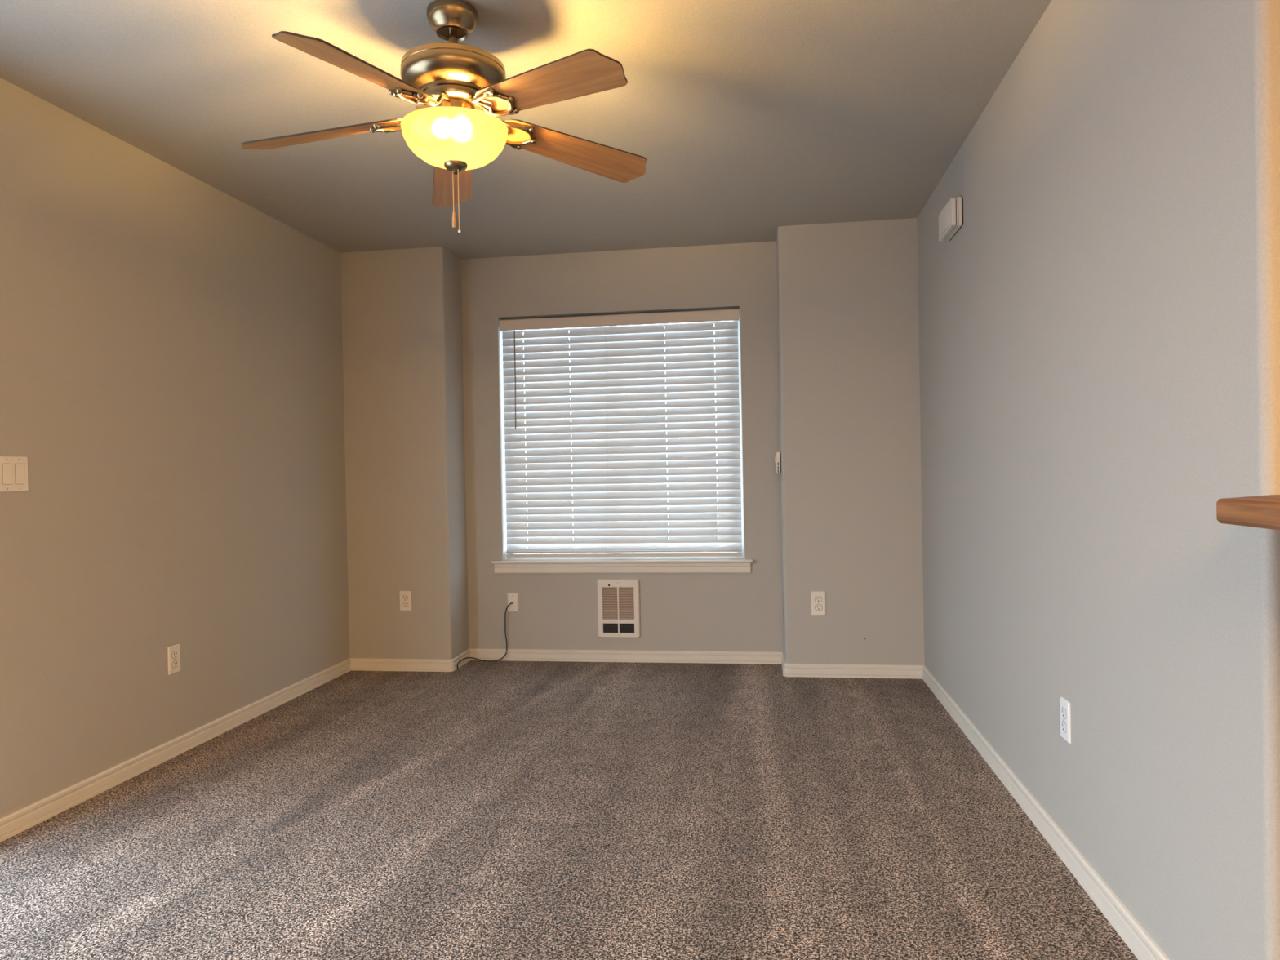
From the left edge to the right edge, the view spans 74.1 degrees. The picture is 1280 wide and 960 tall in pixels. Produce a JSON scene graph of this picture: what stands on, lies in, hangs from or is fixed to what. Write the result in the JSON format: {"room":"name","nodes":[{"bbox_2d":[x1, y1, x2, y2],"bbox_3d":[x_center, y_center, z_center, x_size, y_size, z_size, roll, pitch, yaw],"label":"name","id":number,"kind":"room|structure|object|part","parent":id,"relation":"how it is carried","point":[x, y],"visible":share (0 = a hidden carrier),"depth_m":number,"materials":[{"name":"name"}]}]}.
{"room":"empty living room","nodes":[
{"label":"empty living room","id":0,"kind":"room"},
{"bbox_2d":[0,77,349,817],"bbox_3d":[-2.281,-0.064,1.631,0.160,2.440,7.660,-1,1,8],"label":"wall","id":1,"kind":"structure","parent":0,"point":[171,380],"depth_m":3.35,"materials":[{"name":"beige paint"}]},
{"bbox_2d":[0,456,28,492],"bbox_3d":[-2.034,-0.019,2.749,0.010,0.116,0.116,-1,1,8],"label":"light switch","id":2,"kind":"object","parent":1,"relation":"attached to","point":[13,469],"visible":1,"depth_m":2.75,"materials":[{"name":"beige plastic"}]},
{"bbox_2d":[167,644,180,675],"bbox_3d":[-1.915,0.738,3.487,0.008,0.115,0.070,-1,1,8],"label":"wall outlet","id":3,"kind":"object","parent":1,"relation":"attached to","point":[174,651],"visible":1,"depth_m":3.48,"materials":[{"name":"beige plastic"}]},
{"bbox_2d":[172,651,177,657],"bbox_3d":[-1.913,0.719,3.487,0.003,0.026,0.034,-1,1,8],"label":"socket","id":4,"kind":"object","parent":3,"relation":"attached to","point":[175,654],"depth_m":3.48,"materials":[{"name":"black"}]},
{"bbox_2d":[172,660,178,667],"bbox_3d":[-1.912,0.758,3.487,0.003,0.026,0.034,-1,1,8],"label":"socket","id":5,"kind":"object","parent":3,"relation":"attached to","point":[175,663],"depth_m":3.49,"materials":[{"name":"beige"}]},
{"bbox_2d":[0,657,351,842],"bbox_3d":[-1.869,1.094,3.738,0.014,0.069,2.480,-1,1,8],"label":"baseboard","id":6,"kind":"structure","parent":1,"relation":"attached to","point":[13,824],"depth_m":3.33,"materials":[{"name":"beige paint"}]},
{"bbox_2d":[340,246,468,659],"bbox_3d":[-1.384,-0.115,5.139,0.620,2.440,0.460,-1,1,8],"label":"wall","id":7,"kind":"structure","parent":0,"point":[402,312],"depth_m":4.92,"materials":[{"name":"beige paint"}]},
{"bbox_2d":[399,591,411,610],"bbox_3d":[-1.360,0.702,4.909,0.070,0.115,0.008,-1,1,8],"label":"wall outlet","id":8,"kind":"object","parent":7,"relation":"attached to","point":[405,597],"visible":1,"depth_m":4.91,"materials":[{"name":"beige plastic"}]},
{"bbox_2d":[402,602,408,606],"bbox_3d":[-1.360,0.721,4.907,0.034,0.026,0.003,-1,1,8],"label":"socket","id":9,"kind":"object","parent":8,"relation":"attached to","point":[404,604],"depth_m":4.91,"materials":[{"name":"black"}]},
{"bbox_2d":[402,595,408,599],"bbox_3d":[-1.361,0.682,4.906,0.034,0.026,0.003,-1,1,8],"label":"socket","id":10,"kind":"object","parent":8,"relation":"attached to","point":[404,597],"depth_m":4.90,"materials":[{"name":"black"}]},
{"bbox_2d":[0,0,1051,259],"bbox_3d":[0.854,-1.401,1.094,6.567,0.120,7.840,-1,1,8],"label":"ceiling","id":11,"kind":"structure","parent":0,"point":[748,119],"depth_m":3.00,"materials":[{"name":"beige paint"}]},
{"bbox_2d":[240,0,646,232],"bbox_3d":[-0.571,-1.011,2.395,1.164,0.628,1.197,-1,1,8],"label":"ceiling fan","id":12,"kind":"object","parent":11,"relation":"hanging from","point":[461,88],"visible":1,"depth_m":2.31,"materials":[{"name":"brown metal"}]},
{"bbox_3d":[-0.901,-0.991,2.431,0.505,0.006,0.140,-7,15,5],"label":"fan blade","id":13,"kind":"part","parent":12,"relation":"part of","materials":[{"name":"brown wood"}]},
{"bbox_3d":[-0.670,-0.992,2.050,0.140,0.006,0.505,15,12,20],"label":"fan blade","id":14,"kind":"part","parent":12,"relation":"part of","materials":[{"name":"brown wood"}]},
{"bbox_3d":[-0.611,-1.000,2.768,0.140,0.006,0.505,-17,-2,-14],"label":"fan blade","id":15,"kind":"part","parent":12,"relation":"part of","materials":[{"name":"brown wood"}]},
{"bbox_3d":[-0.527,-0.818,2.394,0.003,0.124,0.003,-1,1,8],"label":"pull chain","id":16,"kind":"part","parent":12,"relation":"part of","materials":[{"name":"gold metal"}]},
{"bbox_3d":[-0.523,-0.944,2.400,0.297,0.100,0.297,-1,1,8],"label":"lamp shade","id":17,"kind":"part","parent":12,"relation":"part of","materials":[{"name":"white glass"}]},
{"bbox_3d":[-0.511,-0.790,2.390,0.003,0.180,0.003,-1,1,8],"label":"pull chain","id":18,"kind":"part","parent":12,"relation":"part of","materials":[{"name":"gold metal"}]},
{"bbox_3d":[-0.237,-1.002,2.153,0.505,0.006,0.140,7,-9,40],"label":"fan blade","id":19,"kind":"part","parent":12,"relation":"part of","materials":[{"name":"brown wood"}]},
{"bbox_3d":[-0.201,-1.006,2.596,0.505,0.006,0.140,6,-18,-31],"label":"fan blade","id":20,"kind":"part","parent":12,"relation":"part of","materials":[{"name":"brown wood"}]},
{"bbox_2d":[0,660,1137,959],"bbox_3d":[0.903,1.159,1.109,6.567,0.120,7.820,-1,1,8],"label":"floor","id":21,"kind":"structure","parent":0,"point":[499,810],"depth_m":2.62,"materials":[{"name":"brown carpet"}]},
{"bbox_2d":[460,241,783,651],"bbox_3d":[-0.117,-0.140,5.109,1.897,2.440,0.160,-1,1,8],"label":"wall","id":22,"kind":"structure","parent":0,"point":[679,611],"depth_m":5.01,"materials":[{"name":"beige paint"}]},
{"bbox_2d":[506,593,518,611],"bbox_3d":[-0.771,0.741,5.123,0.067,0.112,0.018,-1,1,8],"label":"cable plate","id":23,"kind":"object","parent":22,"relation":"attached to","point":[512,597],"visible":1,"depth_m":5.13,"materials":[{"name":"beige plastic"}]},
{"bbox_2d":[457,602,512,671],"bbox_3d":[-0.932,0.919,5.032,0.362,0.354,0.107,-2,1,-42],"label":"cable","id":24,"kind":"object","parent":23,"relation":"hanging from","point":[459,668],"visible":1,"depth_m":5.09,"materials":[{"name":"black rubber"}]},
{"bbox_2d":[596,578,640,637],"bbox_3d":[-0.128,0.762,5.031,0.254,0.351,0.018,-1,1,8],"label":"wall heater","id":25,"kind":"object","parent":22,"relation":"attached to","point":[618,599],"visible":1,"depth_m":5.03,"materials":[{"name":"beige metal"}]},
{"bbox_2d":[602,586,634,618],"bbox_3d":[-0.129,0.730,5.029,0.188,0.191,0.014,-1,1,8],"label":"grille","id":26,"kind":"object","parent":25,"relation":"attached to","point":[618,602],"depth_m":5.03,"materials":[{"name":"white metal"}]},
{"bbox_2d":[603,623,634,632],"bbox_3d":[-0.126,0.877,5.029,0.184,0.052,0.012,-1,1,8],"label":"grille","id":27,"kind":"object","parent":25,"relation":"attached to","point":[607,628],"depth_m":5.03,"materials":[{"name":"black metal"}]},
{"bbox_2d":[490,306,752,573],"bbox_3d":[-0.128,-0.224,5.087,1.572,1.550,0.184,-1,1,8],"label":"window","id":28,"kind":"structure","parent":22,"relation":"in","point":[704,564],"depth_m":5.04,"materials":[{"name":"white plastic"}]},
{"bbox_2d":[498,309,742,557],"bbox_3d":[-0.120,-0.261,5.065,1.449,1.442,0.091,-1,1,8],"label":"window blind","id":29,"kind":"object","parent":28,"relation":"attached to","point":[617,406],"visible":1,"depth_m":5.06,"materials":[{"name":"beige plastic"}]},
{"bbox_3d":[-0.692,-0.228,5.155,0.001,1.358,0.051,-1,1,8],"label":"ladder cord","id":30,"kind":"part","parent":29,"relation":"part of","materials":[{"name":"white fabric"}]},
{"bbox_3d":[-0.411,-0.233,5.114,0.001,1.358,0.051,-1,1,8],"label":"ladder cord","id":31,"kind":"part","parent":29,"relation":"part of","materials":[{"name":"white fabric"}]},
{"bbox_3d":[-0.202,-0.227,5.058,0.026,1.378,0.002,-1,1,8],"label":"lift cord","id":32,"kind":"part","parent":29,"relation":"part of","materials":[{"name":"white fabric"}]},
{"bbox_3d":[-0.105,0.448,5.078,1.425,0.020,0.044,-1,1,8],"label":"rail","id":33,"kind":"part","parent":29,"relation":"part of","materials":[{"name":"beige plastic"}]},
{"bbox_3d":[0.162,-0.244,5.032,0.001,1.358,0.051,-1,1,8],"label":"ladder cord","id":34,"kind":"part","parent":29,"relation":"part of","materials":[{"name":"white fabric"}]},
{"bbox_3d":[0.453,-0.249,4.990,0.001,1.358,0.051,-1,1,8],"label":"ladder cord","id":35,"kind":"part","parent":29,"relation":"part of","materials":[{"name":"white fabric"}]},
{"bbox_3d":[-0.118,0.484,5.061,1.572,0.017,0.119,-1,1,8],"label":"sill","id":36,"kind":"part","parent":28,"relation":"part of","materials":[{"name":"beige paint"}]},
{"bbox_2d":[350,648,923,679],"bbox_3d":[-0.074,1.047,4.877,3.246,0.069,0.315,-1,1,8],"label":"baseboard","id":37,"kind":"structure","parent":22,"relation":"attached to","point":[513,655],"depth_m":4.94,"materials":[{"name":"beige paint"}]},
{"bbox_2d":[776,217,924,665],"bbox_3d":[1.161,-0.162,4.773,0.729,2.440,0.460,-1,1,8],"label":"wall","id":38,"kind":"structure","parent":0,"point":[850,426],"depth_m":4.54,"materials":[{"name":"beige paint"}]},
{"bbox_2d":[774,452,781,473],"bbox_3d":[0.768,-0.096,4.714,0.034,0.117,0.076,-1,1,8],"label":"thermostat","id":39,"kind":"object","parent":38,"relation":"attached to","point":[778,459],"visible":0.98,"depth_m":4.68,"materials":[{"name":"beige plastic"}]},
{"bbox_2d":[810,591,826,615],"bbox_3d":[0.964,0.666,4.575,0.078,0.129,0.009,-1,1,8],"label":"wall outlet","id":40,"kind":"object","parent":38,"relation":"attached to","point":[818,598],"visible":1,"depth_m":4.57,"materials":[{"name":"beige plastic"}]},
{"bbox_2d":[814,604,822,609],"bbox_3d":[0.964,0.688,4.572,0.038,0.029,0.003,-1,1,8],"label":"socket","id":41,"kind":"object","parent":40,"relation":"attached to","point":[816,606],"depth_m":4.57,"materials":[{"name":"white plastic"}]},
{"bbox_2d":[814,596,822,602],"bbox_3d":[0.963,0.644,4.572,0.038,0.029,0.003,-1,1,8],"label":"socket","id":42,"kind":"object","parent":40,"relation":"attached to","point":[817,599],"depth_m":4.57,"materials":[{"name":"white plastic"}]},
{"bbox_2d":[916,0,1279,959],"bbox_3d":[1.846,-0.160,3.109,1.100,2.440,3.560,-1,1,8],"label":"wall","id":43,"kind":"structure","parent":0,"point":[1100,325],"depth_m":1.97,"materials":[{"name":"beige paint"}]},
{"bbox_2d":[938,196,963,241],"bbox_3d":[1.318,-1.106,3.605,0.053,0.120,0.262,-1,1,8],"label":"door chime","id":44,"kind":"object","parent":43,"relation":"attached to","point":[951,217],"visible":1,"depth_m":3.52,"materials":[{"name":"beige plastic"}]},
{"bbox_3d":[1.295,-1.106,3.608,0.007,0.100,0.236,-1,1,8],"label":"panel","id":45,"kind":"part","parent":44,"relation":"part of","materials":[{"name":"white plastic"}]},
{"bbox_2d":[922,665,1168,959],"bbox_3d":[1.288,1.038,2.987,0.014,0.069,3.070,-1,1,8],"label":"baseboard","id":46,"kind":"structure","parent":43,"relation":"attached to","point":[1135,936],"depth_m":2.42,"materials":[{"name":"beige paint"}]},
{"bbox_2d":[1059,696,1071,743],"bbox_3d":[1.199,0.677,2.392,0.008,0.115,0.070,-1,1,8],"label":"wall outlet","id":47,"kind":"object","parent":43,"relation":"attached to","point":[1064,705],"visible":1,"depth_m":2.38,"materials":[{"name":"white plastic"}]},
{"bbox_2d":[1061,721,1066,732],"bbox_3d":[1.197,0.697,2.392,0.003,0.026,0.034,-1,1,8],"label":"socket","id":48,"kind":"object","parent":47,"relation":"attached to","point":[1063,723],"depth_m":2.39,"materials":[{"name":"white plastic"}]},
{"bbox_2d":[1061,707,1066,718],"bbox_3d":[1.196,0.658,2.392,0.003,0.026,0.034,-1,1,8],"label":"socket","id":49,"kind":"object","parent":47,"relation":"attached to","point":[1063,709],"depth_m":2.39,"materials":[{"name":"white plastic"}]},
{"bbox_3d":[1.005,0.591,0.178,0.120,1.029,2.500,-1,1,8],"label":"wall","id":50,"kind":"structure","parent":0,"visible":0},
{"bbox_2d":[1216,494,1279,529],"bbox_3d":[0.983,0.057,0.174,0.503,0.038,2.500,-1,1,8],"label":"countertop","id":51,"kind":"structure","parent":50,"relation":"on","point":[1259,511],"depth_m":1.23,"materials":[{"name":"brown wood"}]}
]}

